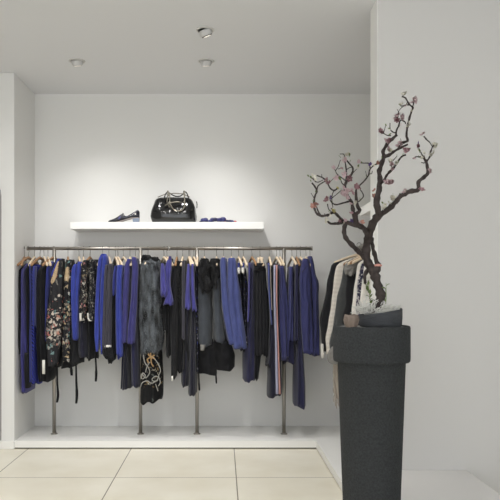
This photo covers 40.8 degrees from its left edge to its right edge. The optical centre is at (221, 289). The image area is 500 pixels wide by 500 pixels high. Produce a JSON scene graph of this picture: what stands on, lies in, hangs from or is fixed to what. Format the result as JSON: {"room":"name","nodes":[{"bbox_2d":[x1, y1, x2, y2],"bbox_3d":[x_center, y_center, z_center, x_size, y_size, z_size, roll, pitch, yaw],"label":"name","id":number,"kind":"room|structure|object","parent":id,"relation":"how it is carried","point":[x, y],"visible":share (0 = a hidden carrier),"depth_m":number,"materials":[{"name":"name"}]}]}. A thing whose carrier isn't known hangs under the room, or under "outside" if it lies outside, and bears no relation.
{"room":"clothing store","nodes":[
{"label":"clothing store","id":0,"kind":"room"},
{"bbox_2d":[0,73,34,440],"bbox_3d":[-2.450,-0.240,5.800,1.500,3.080,0.600,0,0,0],"label":"wall","id":1,"kind":"structure","parent":0,"point":[17,101],"depth_m":5.51,"materials":[{"name":"white paint"}]},
{"bbox_2d":[0,190,0,440],"bbox_3d":[-1.828,0.188,5.490,0.043,2.079,0.020,0,0,0],"label":"wall panel","id":2,"kind":"object","parent":1,"relation":"attached to","point":[0,190],"visible":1,"depth_m":5.48,"materials":[{"name":"grey"}]},
{"bbox_2d":[0,441,13,448],"bbox_3d":[-2.390,1.267,5.494,1.380,0.066,0.012,0,0,0],"label":"baseboard","id":3,"kind":"structure","parent":1,"relation":"attached to","point":[3,444],"depth_m":5.49,"materials":[{"name":"white paint"}]},
{"bbox_2d":[0,448,342,499],"bbox_3d":[0.000,1.350,2.450,6.400,0.100,7.900,0,0,0],"label":"floor","id":4,"kind":"structure","parent":0,"point":[25,473],"depth_m":4.71,"materials":[{"name":"beige tile"}]},
{"bbox_2d":[333,324,410,499],"bbox_3d":[0.756,0.740,3.400,0.383,1.121,0.383,0,0,0],"label":"planter","id":5,"kind":"object","parent":4,"relation":"on","point":[372,361],"visible":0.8,"depth_m":3.26,"materials":[{"name":"grey stone"}]},
{"bbox_2d":[343,314,359,326],"bbox_3d":[0.635,0.150,3.290,0.079,0.064,0.079,0,0,0],"label":"pot","id":6,"kind":"object","parent":5,"relation":"on","point":[352,320],"visible":0.99,"depth_m":3.26,"materials":[{"name":"brown ceramic"}]},
{"bbox_2d":[359,308,402,326],"bbox_3d":[0.802,0.139,3.400,0.215,0.094,0.215,0,0,0],"label":"bowl","id":7,"kind":"object","parent":5,"relation":"on","point":[392,318],"visible":0.79,"depth_m":3.31,"materials":[{"name":"ceramic"}]},
{"bbox_2d":[307,91,437,312],"bbox_3d":[0.743,-0.427,3.396,0.645,1.092,0.403,0,0,0],"label":"blossom tree","id":8,"kind":"object","parent":7,"relation":"in","point":[381,295],"visible":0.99,"depth_m":3.40,"materials":[{"name":"brown plant"}]},
{"bbox_2d":[350,294,402,314],"bbox_3d":[0.781,0.093,3.406,0.254,0.142,0.253,0,0,0],"label":"lichen","id":9,"kind":"object","parent":7,"relation":"on","point":[365,308],"visible":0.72,"depth_m":3.35,"materials":[{"name":"white"}]},
{"bbox_2d":[0,0,375,93],"bbox_3d":[0.000,-1.830,2.450,6.400,0.100,7.900,0,0,0],"label":"ceiling","id":10,"kind":"structure","parent":0,"point":[125,46],"depth_m":4.89,"materials":[{"name":"white paint"}]},
{"bbox_2d":[196,26,213,37],"bbox_3d":[-0.116,-1.764,4.601,0.128,0.076,0.128,0,0,0],"label":"ceiling lamp","id":11,"kind":"object","parent":10,"relation":"attached to","point":[208,31],"visible":1,"depth_m":4.57,"materials":[{"name":"grey metal"}]},
{"bbox_2d":[35,94,369,425],"bbox_3d":[0.000,-0.240,6.160,6.400,3.080,0.120,0,0,0],"label":"wall","id":12,"kind":"structure","parent":0,"point":[99,157],"depth_m":6.10,"materials":[{"name":"white paint"}]},
{"bbox_2d":[70,222,263,231],"bbox_3d":[-0.475,-0.557,5.950,1.674,0.060,0.300,0,0,0],"label":"wall shelf","id":13,"kind":"object","parent":12,"relation":"attached to","point":[76,226],"visible":1,"depth_m":5.80,"materials":[{"name":"white"}]},
{"bbox_2d":[108,210,139,221],"bbox_3d":[-0.864,-0.645,5.920,0.276,0.117,0.102,0,0,0],"label":"loafer","id":14,"kind":"object","parent":13,"relation":"on","point":[135,216],"visible":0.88,"depth_m":5.89,"materials":[{"name":"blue leather"}]},
{"bbox_2d":[150,190,197,221],"bbox_3d":[-0.422,-0.727,5.918,0.413,0.281,0.226,0,0,0],"label":"handbag","id":15,"kind":"object","parent":13,"relation":"on","point":[176,208],"visible":0.97,"depth_m":5.85,"materials":[{"name":"black leather"}]},
{"bbox_2d":[199,217,236,221],"bbox_3d":[-0.035,-0.615,5.900,0.328,0.056,0.079,0,0,0],"label":"necklace","id":16,"kind":"object","parent":13,"relation":"on","point":[222,219],"visible":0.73,"depth_m":5.89,"materials":[{"name":"blue"}]},
{"bbox_2d":[378,0,499,493],"bbox_3d":[2.076,-0.240,4.195,2.248,3.080,0.190,0,0,0],"label":"wall partition","id":17,"kind":"structure","parent":0,"point":[439,246],"depth_m":4.10,"materials":[{"name":"grey paint"}]},
{"bbox_2d":[14,426,341,489],"bbox_3d":[-0.150,1.262,5.050,3.100,0.056,2.100,0,0,0],"label":"raised platform","id":18,"kind":"structure","parent":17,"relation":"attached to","point":[326,439],"depth_m":5.58,"materials":[{"name":"white paint"}]},
{"bbox_2d":[26,246,167,434],"bbox_3d":[-1.066,0.430,5.760,1.211,1.609,0.060,0,0,0],"label":"rack","id":19,"kind":"object","parent":18,"relation":"on","point":[53,249],"visible":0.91,"depth_m":5.75,"materials":[{"name":"silver metal"}]},
{"bbox_2d":[20,246,26,265],"bbox_3d":[-1.693,-0.287,5.760,0.022,0.180,0.410,0,0,-10],"label":"clothes hanger","id":20,"kind":"object","parent":19,"relation":"hanging from","point":[22,262],"visible":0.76,"depth_m":5.68,"materials":[{"name":"brown wood"}]},
{"bbox_2d":[18,264,24,353],"bbox_3d":[-1.688,0.159,5.775,0.062,0.771,0.386,0,0,0],"label":"dress","id":21,"kind":"object","parent":20,"relation":"hanging from","point":[21,268],"visible":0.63,"depth_m":5.60,"materials":[{"name":"black fabric"}]},
{"bbox_2d":[20,263,34,393],"bbox_3d":[-1.653,0.325,5.732,0.091,1.101,0.408,0,0,-8],"label":"tunic","id":22,"kind":"object","parent":19,"relation":"hanging from","point":[26,386],"visible":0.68,"depth_m":5.57,"materials":[{"name":"blue fabric"}]},
{"bbox_2d":[28,246,38,265],"bbox_3d":[-1.607,-0.287,5.760,0.022,0.180,0.410,0,0,-4],"label":"clothes hanger","id":23,"kind":"object","parent":19,"relation":"hanging from","point":[34,257],"visible":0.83,"depth_m":5.71,"materials":[{"name":"beige wood"}]},
{"bbox_2d":[26,263,35,383],"bbox_3d":[-1.616,0.281,5.745,0.070,1.031,0.405,0,0,-4],"label":"dress","id":24,"kind":"object","parent":23,"relation":"hanging from","point":[29,268],"visible":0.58,"depth_m":5.57,"materials":[{"name":"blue fabric"}]},
{"bbox_2d":[30,246,44,265],"bbox_3d":[-1.560,-0.287,5.760,0.022,0.180,0.410,0,0,4],"label":"clothes hanger","id":25,"kind":"object","parent":19,"relation":"hanging from","point":[39,257],"visible":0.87,"depth_m":5.68,"materials":[{"name":"brown wood"}]},
{"bbox_2d":[31,264,42,383],"bbox_3d":[-1.572,0.289,5.742,0.062,1.015,0.412,0,0,0],"label":"dress","id":26,"kind":"object","parent":25,"relation":"hanging from","point":[36,267],"visible":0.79,"depth_m":5.58,"materials":[{"name":"blue fabric"}]},
{"bbox_2d":[40,247,47,265],"bbox_3d":[-1.526,-0.287,5.760,0.021,0.180,0.410,0,0,-22],"label":"clothes hanger","id":27,"kind":"object","parent":19,"relation":"hanging from","point":[43,258],"visible":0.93,"depth_m":5.74,"materials":[{"name":"beige wood"}]},
{"bbox_2d":[36,264,56,381],"bbox_3d":[-1.490,0.281,5.744,0.150,0.997,0.399,0,0,0],"label":"dress","id":28,"kind":"object","parent":27,"relation":"hanging from","point":[45,374],"visible":0.55,"depth_m":5.57,"materials":[{"name":"black fabric"}]},
{"bbox_2d":[42,246,56,265],"bbox_3d":[-1.440,-0.287,5.760,0.021,0.180,0.410,0,0,12],"label":"clothes hanger","id":29,"kind":"object","parent":19,"relation":"hanging from","point":[51,258],"visible":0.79,"depth_m":5.65,"materials":[{"name":"brown wood"}]},
{"bbox_2d":[45,258,64,402],"bbox_3d":[-1.393,0.335,5.752,0.162,1.209,0.464,0,0,0],"label":"jacket","id":30,"kind":"object","parent":29,"relation":"hanging from","point":[54,318],"visible":0.94,"depth_m":5.54,"materials":[{"name":"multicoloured fabric"}]},
{"bbox_2d":[112,246,119,264],"bbox_3d":[-0.913,-0.287,5.760,0.021,0.180,0.410,0,0,-16],"label":"clothes hanger","id":31,"kind":"object","parent":19,"relation":"hanging from","point":[115,257],"visible":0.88,"depth_m":5.74,"materials":[{"name":"beige wood"}]},
{"bbox_2d":[102,263,116,363],"bbox_3d":[-0.949,0.200,5.731,0.102,0.838,0.432,0,0,0],"label":"cardigan","id":32,"kind":"object","parent":31,"relation":"hanging from","point":[107,352],"visible":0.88,"depth_m":5.54,"materials":[{"name":"black fabric"}]},
{"bbox_2d":[119,246,126,263],"bbox_3d":[-0.844,-0.287,5.760,0.021,0.180,0.410,0,0,-20],"label":"clothes hanger","id":33,"kind":"object","parent":19,"relation":"hanging from","point":[123,257],"visible":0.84,"depth_m":5.75,"materials":[{"name":"beige wood"}]},
{"bbox_2d":[115,265,124,359],"bbox_3d":[-0.861,0.186,5.739,0.086,0.791,0.436,0,0,0],"label":"shirt","id":34,"kind":"object","parent":33,"relation":"hanging from","point":[120,268],"visible":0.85,"depth_m":5.54,"materials":[{"name":"fabric"}]},
{"bbox_3d":[-0.471,-0.287,5.760,0.021,0.180,0.410,0,0,-18],"label":"clothes hanger","id":35,"kind":"object","parent":19,"relation":"hanging from","visible":0},
{"bbox_2d":[163,256,173,357],"bbox_3d":[-0.442,0.145,5.752,0.092,0.851,0.463,0,0,0],"label":"blouse","id":36,"kind":"object","parent":35,"relation":"hanging from","point":[168,301],"visible":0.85,"depth_m":5.55,"materials":[{"name":"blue fabric"}]},
{"label":"clothes hanger","id":37,"kind":"object","parent":19,"relation":"hanging from","visible":0},
{"bbox_2d":[122,259,131,343],"bbox_3d":[-0.803,0.095,5.742,0.096,0.709,0.420,0,0,0],"label":"blouse","id":38,"kind":"object","parent":37,"relation":"hanging from","point":[127,268],"visible":0.81,"depth_m":5.55,"materials":[{"name":"blue fabric"}]},
{"bbox_2d":[121,274,130,389],"bbox_3d":[-0.819,0.340,5.786,0.086,1.017,0.394,0,0,0],"label":"skirt","id":39,"kind":"object","parent":38,"relation":"hanging from","point":[126,359],"visible":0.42,"depth_m":5.63,"materials":[{"name":"fabric"}]},
{"label":"clothes hanger","id":40,"kind":"object","parent":19,"relation":"hanging from","visible":0},
{"bbox_2d":[127,257,139,344],"bbox_3d":[-0.745,0.094,5.741,0.102,0.734,0.415,0,0,0],"label":"blouse","id":41,"kind":"object","parent":40,"relation":"hanging from","point":[133,320],"visible":0.91,"depth_m":5.55,"materials":[{"name":"blue fabric"}]},
{"bbox_2d":[131,323,140,387],"bbox_3d":[-0.735,0.328,5.777,0.081,0.992,0.391,0,0,0],"label":"skirt","id":42,"kind":"object","parent":41,"relation":"hanging from","point":[135,350],"visible":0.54,"depth_m":5.62,"materials":[{"name":"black fabric"}]},
{"bbox_3d":[-0.891,-0.287,5.760,0.021,0.180,0.410,0,0,-18],"label":"clothes hanger","id":43,"kind":"object","parent":19,"relation":"hanging from","visible":0},
{"bbox_2d":[111,265,116,354],"bbox_3d":[-0.912,0.183,5.741,0.068,0.786,0.426,0,0,-4],"label":"garment","id":44,"kind":"object","parent":43,"relation":"hanging from","point":[113,345],"visible":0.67,"depth_m":5.57,"materials":[{"name":"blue fabric"}]},
{"bbox_3d":[-0.497,-0.287,5.760,0.021,0.180,0.410,0,0,-18],"label":"clothes hanger","id":45,"kind":"object","parent":19,"relation":"hanging from","visible":0},
{"bbox_2d":[160,262,167,331],"bbox_3d":[-0.475,0.060,5.733,0.092,0.590,0.472,0,0,0],"label":"blouse","id":46,"kind":"object","parent":45,"relation":"hanging from","point":[163,286],"visible":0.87,"depth_m":5.53,"materials":[{"name":"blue fabric"}]},
{"label":"clothes hanger","id":47,"kind":"object","parent":19,"relation":"hanging from","visible":0},
{"bbox_2d":[78,260,88,357],"bbox_3d":[-1.161,0.159,5.738,0.115,0.820,0.429,0,0,0],"label":"tunic","id":48,"kind":"object","parent":47,"relation":"hanging from","point":[83,298],"visible":0.73,"depth_m":5.55,"materials":[{"name":"fabric"}]},
{"bbox_3d":[-1.131,-0.287,5.760,0.021,0.180,0.410,0,0,3],"label":"clothes hanger","id":49,"kind":"object","parent":19,"relation":"hanging from","visible":0},
{"bbox_2d":[87,259,98,381],"bbox_3d":[-1.102,0.251,5.745,0.098,1.023,0.440,0,0,-6],"label":"tunic","id":50,"kind":"object","parent":49,"relation":"hanging from","point":[92,267],"visible":0.84,"depth_m":5.56,"materials":[{"name":"black fabric"}]},
{"bbox_3d":[-0.969,-0.287,5.760,0.021,0.180,0.410,0,0,-14],"label":"clothes hanger","id":51,"kind":"object","parent":19,"relation":"hanging from","visible":0},
{"bbox_2d":[102,264,107,348],"bbox_3d":[-0.974,0.164,5.737,0.074,0.763,0.424,0,0,0],"label":"cardigan","id":52,"kind":"object","parent":51,"relation":"hanging from","point":[106,265],"visible":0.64,"depth_m":5.53,"materials":[{"name":"black fabric"}]},
{"bbox_2d":[169,246,312,434],"bbox_3d":[0.161,0.430,5.760,1.230,1.609,0.060,0,0,0],"label":"rack","id":53,"kind":"object","parent":18,"relation":"on","point":[283,249],"visible":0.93,"depth_m":5.75,"materials":[{"name":"silver metal"}]},
{"bbox_2d":[187,246,191,265],"bbox_3d":[-0.285,-0.287,5.760,0.022,0.180,0.410,0,0,-8],"label":"clothes hanger","id":54,"kind":"object","parent":53,"relation":"hanging from","point":[188,258],"visible":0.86,"depth_m":5.68,"materials":[{"name":"beige wood"}]},
{"bbox_2d":[182,260,188,369],"bbox_3d":[-0.305,0.208,5.747,0.079,0.918,0.409,0,0,-1],"label":"cardigan","id":55,"kind":"object","parent":54,"relation":"hanging from","point":[184,262],"visible":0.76,"depth_m":5.56,"materials":[{"name":"black fabric"}]},
{"bbox_2d":[236,246,242,265],"bbox_3d":[0.142,-0.287,5.760,0.021,0.180,0.410,0,0,-6],"label":"clothes hanger","id":56,"kind":"object","parent":53,"relation":"hanging from","point":[238,257],"visible":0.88,"depth_m":5.71,"materials":[{"name":"beige wood"}]},
{"bbox_2d":[237,263,244,351],"bbox_3d":[0.162,0.149,5.739,0.075,0.747,0.427,0,0,0],"label":"garment","id":57,"kind":"object","parent":56,"relation":"hanging from","point":[238,264],"visible":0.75,"depth_m":5.58,"materials":[{"name":"fabric"}]},
{"bbox_2d":[240,246,247,267],"bbox_3d":[0.183,-0.287,5.760,0.021,0.180,0.410,0,0,-6],"label":"clothes hanger","id":58,"kind":"object","parent":53,"relation":"hanging from","point":[243,257],"visible":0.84,"depth_m":5.72,"materials":[{"name":"beige wood"}]},
{"bbox_2d":[241,263,247,345],"bbox_3d":[0.193,0.132,5.740,0.067,0.713,0.425,0,0,0],"label":"garment","id":59,"kind":"object","parent":58,"relation":"hanging from","point":[243,270],"visible":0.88,"depth_m":5.58,"materials":[{"name":"fabric"}]},
{"bbox_2d":[247,246,256,267],"bbox_3d":[0.257,-0.287,5.760,0.022,0.180,0.410,0,0,-8],"label":"clothes hanger","id":60,"kind":"object","parent":53,"relation":"hanging from","point":[252,257],"visible":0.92,"depth_m":5.72,"materials":[{"name":"brown wood"}]},
{"bbox_2d":[242,262,254,382],"bbox_3d":[0.231,0.272,5.746,0.115,1.014,0.412,0,0,0],"label":"trousers","id":61,"kind":"object","parent":60,"relation":"hanging from","point":[248,357],"visible":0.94,"depth_m":5.58,"materials":[{"name":"blue fabric"}]},
{"bbox_2d":[267,263,281,398],"bbox_3d":[0.446,0.338,5.729,0.127,1.128,0.421,0,0,0],"label":"trousers","id":62,"kind":"object","parent":53,"relation":"attached to","point":[274,374],"visible":0.85,"depth_m":5.57,"materials":[{"name":"fabric"}]},
{"bbox_2d":[277,247,284,265],"bbox_3d":[0.497,-0.287,5.760,0.022,0.180,0.410,0,0,-4],"label":"clothes hanger","id":63,"kind":"object","parent":53,"relation":"hanging from","point":[280,258],"visible":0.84,"depth_m":5.63,"materials":[{"name":"beige wood"}]},
{"bbox_2d":[278,264,288,361],"bbox_3d":[0.530,0.195,5.736,0.119,0.826,0.431,0,0,0],"label":"jacket","id":64,"kind":"object","parent":63,"relation":"hanging from","point":[283,295],"visible":0.88,"depth_m":5.54,"materials":[{"name":"blue fabric"}]},
{"bbox_2d":[287,247,296,267],"bbox_3d":[0.600,-0.287,5.760,0.022,0.180,0.410,0,0,-4],"label":"clothes hanger","id":65,"kind":"object","parent":53,"relation":"hanging from","point":[292,257],"visible":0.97,"depth_m":5.75,"materials":[{"name":"beige wood"}]},
{"bbox_2d":[283,266,294,364],"bbox_3d":[0.571,0.214,5.743,0.104,0.831,0.426,0,0,0],"label":"blouse","id":66,"kind":"object","parent":65,"relation":"hanging from","point":[290,270],"visible":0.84,"depth_m":5.55,"materials":[{"name":"blue fabric"}]},
{"label":"clothes hanger","id":67,"kind":"object","parent":53,"relation":"hanging from","visible":0},
{"bbox_2d":[181,263,190,387],"bbox_3d":[-0.304,0.295,5.736,0.090,1.043,0.430,0,0,-4],"label":"dress","id":68,"kind":"object","parent":67,"relation":"hanging from","point":[185,373],"visible":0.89,"depth_m":5.57,"materials":[{"name":"fabric"}]},
{"bbox_3d":[-0.386,-0.287,5.760,0.021,0.180,0.410,0,0,0],"label":"clothes hanger","id":69,"kind":"object","parent":53,"relation":"hanging from","visible":0},
{"bbox_2d":[170,262,178,380],"bbox_3d":[-0.397,0.259,5.746,0.094,0.987,0.393,0,0,0],"label":"coat","id":70,"kind":"object","parent":69,"relation":"hanging from","point":[174,308],"visible":0.79,"depth_m":5.57,"materials":[{"name":"black fabric"}]},
{"bbox_3d":[-0.338,-0.287,5.760,0.021,0.180,0.410,0,0,0],"label":"clothes hanger","id":71,"kind":"object","parent":53,"relation":"hanging from","visible":0},
{"bbox_2d":[176,261,182,373],"bbox_3d":[-0.344,0.226,5.759,0.085,0.941,0.408,0,0,-1],"label":"coat","id":72,"kind":"object","parent":71,"relation":"hanging from","point":[179,268],"visible":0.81,"depth_m":5.59,"materials":[{"name":"black fabric"}]},
{"label":"clothes hanger","id":73,"kind":"object","parent":53,"relation":"hanging from","visible":0},
{"bbox_2d":[255,355,260,380],"bbox_3d":[0.304,0.297,5.787,0.086,0.931,0.386,0,0,0],"label":"trousers","id":74,"kind":"object","parent":73,"relation":"hanging from","point":[257,358],"visible":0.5,"depth_m":5.62,"materials":[{"name":"black fabric"}]},
{"bbox_2d":[254,257,268,357],"bbox_3d":[0.325,0.146,5.746,0.160,0.833,0.404,0,0,0],"label":"skirt","id":75,"kind":"object","parent":73,"relation":"hanging from","point":[261,306],"visible":0.94,"depth_m":5.58,"materials":[{"name":"black fabric"}]},
{"bbox_2d":[265,262,272,367],"bbox_3d":[0.405,0.210,5.755,0.070,0.891,0.405,0,0,0],"label":"trousers","id":76,"kind":"object","parent":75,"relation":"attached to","point":[269,268],"visible":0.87,"depth_m":5.59,"materials":[{"name":"fabric"}]},
{"bbox_3d":[-0.207,-0.287,5.760,0.021,0.180,0.410,0,0,0],"label":"clothes hanger","id":77,"kind":"object","parent":53,"relation":"hanging from","visible":0},
{"bbox_2d":[195,262,198,372],"bbox_3d":[-0.208,0.237,5.769,0.040,0.944,0.377,0,0,0],"label":"garment","id":78,"kind":"object","parent":77,"relation":"hanging from","point":[196,267],"visible":0.69,"depth_m":5.60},
{"bbox_3d":[0.014,-0.287,5.760,0.021,0.180,0.410,0,0,0],"label":"clothes hanger","id":79,"kind":"object","parent":53,"relation":"hanging from","visible":0},
{"bbox_2d":[220,257,233,344],"bbox_3d":[0.049,0.093,5.749,0.142,0.725,0.449,0,0,0],"label":"blazer","id":80,"kind":"object","parent":79,"relation":"hanging from","point":[223,261],"visible":0.9,"depth_m":5.54,"materials":[{"name":"fabric"}]},
{"bbox_3d":[0.081,-0.287,5.760,0.021,0.180,0.410,0,0,0],"label":"clothes hanger","id":81,"kind":"object","parent":53,"relation":"hanging from","visible":0},
{"bbox_2d":[227,258,246,349],"bbox_3d":[0.123,0.114,5.732,0.168,0.765,0.454,0,0,0],"label":"blazer","id":82,"kind":"object","parent":81,"relation":"hanging from","point":[234,295],"visible":0.95,"depth_m":5.52,"materials":[{"name":"fabric"}]},
{"bbox_3d":[0.720,-0.287,5.760,0.021,0.180,0.410,0,0,0],"label":"clothes hanger","id":83,"kind":"object","parent":53,"relation":"hanging from","visible":0},
{"bbox_2d":[299,258,313,354],"bbox_3d":[0.714,0.140,5.734,0.145,0.816,0.428,0,0,8],"label":"blazer","id":84,"kind":"object","parent":83,"relation":"hanging from","point":[306,319],"visible":0.96,"depth_m":5.54,"materials":[{"name":"blue fabric"}]},
{"bbox_2d":[292,276,304,409],"bbox_3d":[0.655,0.412,5.748,0.106,1.158,0.381,0,0,0],"label":"trousers","id":85,"kind":"object","parent":84,"relation":"hanging from","point":[298,379],"visible":0.65,"depth_m":5.57,"materials":[{"name":"blue fabric"}]},
{"bbox_2d":[293,264,299,344],"bbox_3d":[0.627,0.132,5.747,0.064,0.700,0.420,0,0,0],"label":"blouse","id":86,"kind":"object","parent":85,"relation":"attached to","point":[296,267],"visible":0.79,"depth_m":5.54,"materials":[{"name":"fabric"}]},
{"bbox_3d":[0.754,-0.287,5.760,0.021,0.180,0.410,0,0,6],"label":"clothes hanger","id":87,"kind":"object","parent":53,"relation":"hanging from","visible":0},
{"bbox_2d":[307,256,319,356],"bbox_3d":[0.763,0.137,5.747,0.104,0.834,0.418,0,0,0],"label":"blazer","id":88,"kind":"object","parent":87,"relation":"hanging from","point":[314,281],"visible":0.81,"depth_m":5.56,"materials":[{"name":"blue fabric"}]},
{"bbox_3d":[1.138,0.435,5.230,0.064,1.597,0.660,0,0,0],"label":"rack","id":89,"kind":"object","parent":18,"relation":"on","visible":0},
{"bbox_2d":[334,242,360,262],"bbox_3d":[1.120,-0.299,5.490,0.410,0.180,0.021,0,0,0],"label":"clothes hanger","id":90,"kind":"object","parent":89,"relation":"hanging from","point":[353,255],"visible":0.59,"depth_m":5.48,"materials":[{"name":"beige wood"}]},
{"bbox_2d":[320,259,347,357],"bbox_3d":[1.119,0.145,5.479,0.648,0.812,0.109,0,0,-7],"label":"coat","id":91,"kind":"object","parent":90,"relation":"hanging from","point":[324,317],"visible":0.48,"depth_m":5.46,"materials":[{"name":"black fabric"}]},
{"bbox_3d":[1.120,-0.279,4.950,0.320,0.180,0.021,0,0,0],"label":"clothes hanger","id":92,"kind":"object","parent":89,"relation":"hanging from","visible":0},
{"bbox_2d":[360,266,369,303],"bbox_3d":[1.119,0.038,4.938,0.227,0.547,0.076,0,0,0],"label":"blouse","id":93,"kind":"object","parent":92,"relation":"hanging from","point":[363,287],"visible":0.11,"depth_m":4.92,"materials":[{"name":"white fabric"}]},
{"bbox_3d":[1.120,-0.279,5.040,0.320,0.180,0.021,0,0,0],"label":"clothes hanger","id":94,"kind":"object","parent":89,"relation":"hanging from","visible":0},
{"bbox_2d":[356,263,363,323],"bbox_3d":[1.126,0.039,5.029,0.248,0.557,0.070,0,0,0],"label":"blouse","id":95,"kind":"object","parent":94,"relation":"hanging from","point":[359,283],"visible":0.03,"depth_m":5.01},
{"bbox_3d":[1.120,-0.279,5.130,0.320,0.180,0.021,0,0,0],"label":"clothes hanger","id":96,"kind":"object","parent":89,"relation":"hanging from","visible":0},
{"bbox_2d":[352,260,362,313],"bbox_3d":[1.124,0.045,5.118,0.282,0.577,0.077,0,0,0],"label":"blouse","id":97,"kind":"object","parent":96,"relation":"hanging from","point":[361,262],"visible":0.06,"depth_m":5.10,"materials":[{"name":"white fabric"}]},
{"bbox_3d":[1.120,-0.279,5.220,0.320,0.180,0.021,0,0,0],"label":"clothes hanger","id":98,"kind":"object","parent":89,"relation":"hanging from","visible":0},
{"bbox_2d":[342,259,362,323],"bbox_3d":[1.117,0.061,5.210,0.370,0.618,0.095,0,0,-10],"label":"jacket","id":99,"kind":"object","parent":98,"relation":"hanging from","point":[350,270],"visible":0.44,"depth_m":5.19,"materials":[{"name":"black fabric"}]},
{"bbox_3d":[1.120,-0.279,5.400,0.320,0.180,0.021,0,0,0],"label":"clothes hanger","id":100,"kind":"object","parent":89,"relation":"hanging from","visible":0},
{"bbox_2d":[325,258,352,353],"bbox_3d":[1.112,0.138,5.388,0.564,0.790,0.075,0,0,0],"label":"cardigan","id":101,"kind":"object","parent":100,"relation":"hanging from","point":[339,268],"visible":0.13,"depth_m":5.38,"materials":[{"name":"fabric"}]},
{"bbox_2d":[370,0,377,300],"bbox_3d":[0.950,-0.273,4.195,0.004,3.014,0.190,0,0,0],"label":"trim","id":102,"kind":"structure","parent":17,"relation":"attached to","point":[374,11],"depth_m":4.20,"materials":[{"name":"white"}]},
{"bbox_2d":[401,470,499,499],"bbox_3d":[1.198,1.200,3.550,0.595,0.200,1.100,0,0,0],"label":"platform","id":103,"kind":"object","parent":17,"relation":"attached to","point":[416,484],"depth_m":3.76,"materials":[{"name":"grey paint"}]},
{"bbox_3d":[1.550,-0.240,5.195,0.300,3.080,1.810,0,0,0],"label":"wall","id":104,"kind":"structure","parent":0,"visible":0},
{"bbox_2d":[360,202,369,215],"bbox_3d":[1.244,-0.616,4.800,0.312,0.065,1.000,0,0,0],"label":"wall shelf","id":105,"kind":"object","parent":104,"relation":"attached to","point":[365,210],"visible":0.07,"depth_m":5.13,"materials":[{"name":"white"}]},
{"bbox_3d":[-1.491,-0.287,5.760,0.021,0.180,0.410,0,0,-20],"label":"clothes hanger","id":106,"kind":"object","parent":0,"visible":0},
{"bbox_2d":[45,261,53,339],"bbox_3d":[-1.456,0.096,5.756,0.055,0.678,0.388,0,0,0],"label":"blouse","id":107,"kind":"object","parent":106,"relation":"hanging from","point":[49,268],"visible":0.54,"depth_m":5.59,"materials":[{"name":"fabric"}]},
{"bbox_3d":[-0.151,-0.287,5.760,0.021,0.180,0.410,0,0,0],"label":"clothes hanger","id":108,"kind":"object","parent":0,"visible":0},
{"bbox_2d":[197,258,214,390],"bbox_3d":[-0.134,0.287,5.741,0.178,1.107,0.447,0,0,3],"label":"coat","id":109,"kind":"object","parent":108,"relation":"hanging from","point":[205,311],"visible":0.93,"depth_m":5.59,"materials":[{"name":"grey fabric"}]},
{"bbox_3d":[-0.046,-0.287,5.760,0.021,0.180,0.410,0,0,0],"label":"clothes hanger","id":110,"kind":"object","parent":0,"visible":0},
{"bbox_2d":[210,258,234,383],"bbox_3d":[0.004,0.258,5.754,0.216,1.048,0.432,0,0,0],"label":"coat","id":111,"kind":"object","parent":110,"relation":"hanging from","point":[224,352],"visible":0.96,"depth_m":5.60,"materials":[{"name":"grey fabric"}]},
{"bbox_3d":[-1.226,-0.287,5.760,0.021,0.180,0.410,0,0,-16],"label":"clothes hanger","id":112,"kind":"object","parent":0,"visible":0},
{"bbox_2d":[69,261,84,403],"bbox_3d":[-1.239,0.355,5.736,0.124,1.181,0.420,0,0,-6],"label":"blouse","id":113,"kind":"object","parent":112,"relation":"hanging from","point":[76,269],"visible":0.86,"depth_m":5.55,"materials":[{"name":"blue fabric"}]},
{"bbox_3d":[1.120,-0.279,5.310,0.320,0.180,0.021,0,0,0],"label":"clothes hanger","id":114,"kind":"object","parent":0,"visible":0},
{"bbox_2d":[327,257,355,408],"bbox_3d":[1.093,0.332,5.295,0.563,1.185,0.137,0,0,-13],"label":"coat","id":115,"kind":"object","parent":114,"relation":"hanging from","point":[341,298],"visible":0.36,"depth_m":5.28,"materials":[{"name":"grey fabric"}]},
{"label":"clothes hanger","id":116,"kind":"object","parent":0,"visible":0},
{"bbox_2d":[188,264,197,395],"bbox_3d":[-0.246,0.332,5.739,0.084,1.116,0.419,0,0,0],"label":"dress","id":117,"kind":"object","parent":116,"relation":"hanging from","point":[193,376],"visible":0.94,"depth_m":5.58,"materials":[{"name":"fabric"}]},
{"bbox_3d":[-0.634,-0.287,5.760,0.021,0.180,0.410,0,0,0],"label":"clothes hanger","id":118,"kind":"object","parent":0,"visible":0},
{"bbox_2d":[138,254,164,357],"bbox_3d":[-0.598,0.149,5.727,0.224,0.894,0.396,0,0,4],"label":"coat","id":119,"kind":"object","parent":118,"relation":"hanging from","point":[151,333],"visible":0.98,"depth_m":5.56,"materials":[{"name":"fur"}]},
{"bbox_2d":[140,350,163,404],"bbox_3d":[-0.599,0.521,5.745,0.201,0.875,0.414,0,0,0],"label":"dress","id":120,"kind":"object","parent":119,"relation":"hanging from","point":[152,375],"visible":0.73,"depth_m":5.59,"materials":[{"name":"black fabric"}]},
{"bbox_3d":[-1.024,-0.287,5.760,0.021,0.180,0.410,0,0,0],"label":"clothes hanger","id":121,"kind":"object","parent":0,"visible":0},
{"bbox_2d":[94,254,108,353],"bbox_3d":[-1.014,0.115,5.750,0.107,0.835,0.443,0,0,-3],"label":"hooded top","id":122,"kind":"object","parent":121,"relation":"hanging from","point":[103,259],"visible":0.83,"depth_m":5.54,"materials":[{"name":"fabric"}]},
{"bbox_3d":[-1.320,-0.287,5.760,0.021,0.180,0.410,0,0,-14],"label":"clothes hanger","id":123,"kind":"object","parent":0,"visible":0},
{"bbox_2d":[61,259,77,375],"bbox_3d":[-1.292,0.226,5.745,0.138,0.972,0.419,0,0,0],"label":"jacket","id":124,"kind":"object","parent":123,"relation":"hanging from","point":[66,326],"visible":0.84,"depth_m":5.55,"materials":[{"name":"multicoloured fabric"}]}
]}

